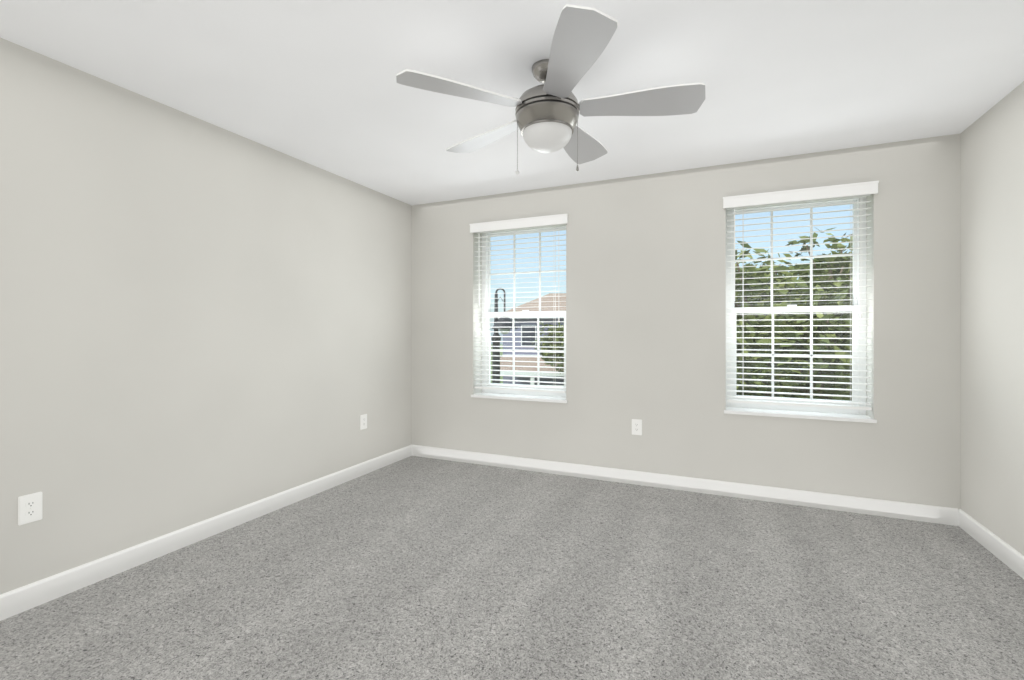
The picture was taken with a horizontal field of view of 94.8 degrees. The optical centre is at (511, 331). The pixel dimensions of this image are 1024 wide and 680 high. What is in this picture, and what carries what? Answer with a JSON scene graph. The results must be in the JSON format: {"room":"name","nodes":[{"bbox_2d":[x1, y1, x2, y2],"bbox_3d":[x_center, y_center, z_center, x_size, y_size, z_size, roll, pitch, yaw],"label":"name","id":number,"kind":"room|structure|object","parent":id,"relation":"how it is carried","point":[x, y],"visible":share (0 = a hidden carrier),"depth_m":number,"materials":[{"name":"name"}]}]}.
{"room":"empty bedroom","nodes":[
{"label":"empty bedroom","id":0,"kind":"room"},
{"bbox_2d":[0,38,411,593],"bbox_3d":[-1.992,-0.013,2.638,0.260,2.440,4.920,0,0,24],"label":"wall","id":1,"kind":"structure","parent":0,"point":[201,320],"depth_m":2.56,"materials":[{"name":"paint"}]},
{"bbox_2d":[18,492,41,525],"bbox_3d":[-2.103,0.772,2.055,0.008,0.124,0.079,0,0,24],"label":"electrical outlet","id":2,"kind":"object","parent":1,"relation":"attached to","point":[29,508],"visible":1,"depth_m":2.05,"materials":[{"name":"white plastic"}]},
{"bbox_2d":[0,444,411,620],"bbox_3d":[-1.867,1.155,2.583,0.014,0.105,4.400,0,0,24],"label":"baseboard","id":3,"kind":"structure","parent":1,"relation":"attached to","point":[30,596],"depth_m":2.55,"materials":[{"name":"white wood"}]},
{"bbox_2d":[360,414,366,429],"bbox_3d":[-1.252,0.762,3.977,0.008,0.124,0.079,0,0,24],"label":"electrical outlet","id":4,"kind":"object","parent":1,"relation":"attached to","point":[363,421],"visible":1,"depth_m":3.97,"materials":[{"name":"white plastic"}]},
{"bbox_2d":[0,456,1023,679],"bbox_3d":[0.013,1.282,1.750,4.645,0.150,4.920,0,0,24],"label":"floor","id":5,"kind":"structure","parent":0,"point":[415,568],"depth_m":2.14,"materials":[{"name":"carpet"}]},
{"bbox_2d":[0,0,1023,204],"bbox_3d":[0.013,-1.308,1.750,4.645,0.150,4.920,0,0,24],"label":"ceiling","id":6,"kind":"structure","parent":0,"point":[314,83],"depth_m":2.22,"materials":[{"name":"paint"}]},
{"bbox_2d":[396,4,704,174],"bbox_3d":[0.188,-0.980,2.228,1.344,0.505,1.321,0,0,24],"label":"fan","id":7,"kind":"object","parent":6,"relation":"hanging from","point":[547,114],"visible":1,"depth_m":2.07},
{"bbox_2d":[412,133,960,508],"bbox_3d":[0.957,-0.013,3.880,4.125,2.440,0.260,0,0,24],"label":"wall","id":8,"kind":"structure","parent":0,"point":[646,299],"depth_m":3.56,"materials":[{"name":"paint"}]},
{"bbox_2d":[471,224,567,402],"bbox_3d":[0.094,-0.185,4.240,0.914,1.575,0.262,0,0,24],"label":"window","id":9,"kind":"structure","parent":8,"relation":"in","point":[525,395],"depth_m":4.33,"materials":[{"name":"white plastic"}]},
{"bbox_2d":[469,214,567,392],"bbox_3d":[0.055,-0.232,4.153,0.928,1.506,0.097,0,0,24],"label":"window blind","id":10,"kind":"object","parent":9,"relation":"attached to","point":[529,223],"visible":0.88,"depth_m":4.14,"materials":[{"name":"white plastic"}]},
{"bbox_2d":[632,419,641,434],"bbox_3d":[0.987,0.755,3.720,0.079,0.124,0.008,0,0,24],"label":"electrical outlet","id":11,"kind":"object","parent":8,"relation":"attached to","point":[636,426],"visible":1,"depth_m":3.72,"materials":[{"name":"white plastic"}]},
{"bbox_2d":[412,445,958,525],"bbox_3d":[0.901,1.155,3.755,4.097,0.105,0.014,0,0,24],"label":"baseboard","id":12,"kind":"structure","parent":8,"relation":"attached to","point":[908,511],"depth_m":3.48,"materials":[{"name":"white wood"}]},
{"bbox_2d":[724,195,876,422],"bbox_3d":[2.025,-0.185,3.384,0.914,1.575,0.262,0,0,24],"label":"window","id":13,"kind":"structure","parent":8,"relation":"in","point":[838,414],"depth_m":3.42,"materials":[{"name":"white plastic"}]},
{"bbox_2d":[723,181,878,409],"bbox_3d":[1.986,-0.232,3.297,0.928,1.506,0.097,0,0,24],"label":"window blind","id":14,"kind":"object","parent":13,"relation":"attached to","point":[844,191],"visible":0.96,"depth_m":3.28,"materials":[{"name":"white plastic"}]},
{"bbox_2d":[961,81,1023,554],"bbox_3d":[2.017,-0.013,0.862,0.260,2.440,4.920,0,0,24],"label":"wall","id":15,"kind":"structure","parent":0,"point":[992,319],"depth_m":2.56,"materials":[{"name":"paint"}]},
{"bbox_2d":[958,509,1023,578],"bbox_3d":[1.892,1.155,0.917,0.014,0.105,4.400,0,0,24],"label":"baseboard","id":16,"kind":"structure","parent":15,"relation":"attached to","point":[1008,555],"depth_m":2.55,"materials":[{"name":"white wood"}]},
{"label":"outside","id":17,"kind":"structure","parent":0,"visible":0},
{"bbox_2d":[491,344,502,383],"bbox_3d":[31.212,4.307,64.905,170.000,0.200,134.840,0,0,24],"label":"ground","id":18,"kind":"structure","parent":17,"point":[501,382],"depth_m":60.30,"materials":[{"name":"green plant"}]},
{"bbox_2d":[492,289,517,382],"bbox_3d":[-0.256,1.451,14.016,0.859,5.511,0.780,0,0,24],"label":"streetlamp","id":19,"kind":"object","parent":18,"relation":"on","point":[503,327],"depth_m":13.90,"materials":[{"name":"grey metal"}]},
{"bbox_2d":[498,293,565,386],"bbox_3d":[5.059,0.732,32.316,11.920,6.950,9.100,0,0,6],"label":"house","id":20,"kind":"structure","parent":18,"relation":"on","point":[532,323],"depth_m":30.77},
{"bbox_2d":[532,316,563,374],"bbox_3d":[3.732,1.681,25.955,4.721,5.051,4.788,0,0,24],"label":"tree","id":21,"kind":"object","parent":18,"relation":"on","point":[561,337],"depth_m":25.63,"materials":[{"name":"green plant"}]},
{"bbox_2d":[735,239,852,400],"bbox_3d":[5.965,1.002,10.661,5.617,6.410,5.780,0,0,24],"label":"tree","id":22,"kind":"object","parent":18,"relation":"on","point":[756,325],"depth_m":9.03,"materials":[{"name":"green plant"}]},
{"bbox_2d":[739,227,852,399],"bbox_3d":[8.287,0.829,12.428,6.551,6.755,5.868,0,0,24],"label":"tree","id":23,"kind":"object","parent":18,"relation":"on","point":[806,248],"depth_m":11.40,"materials":[{"name":"green plant"}]},
{"bbox_2d":[744,254,851,296],"bbox_3d":[11.357,0.592,18.977,6.579,7.229,6.546,0,0,24],"label":"tree","id":24,"kind":"object","parent":18,"relation":"on","point":[782,274],"depth_m":19.77,"materials":[{"name":"green plant"}]}
]}

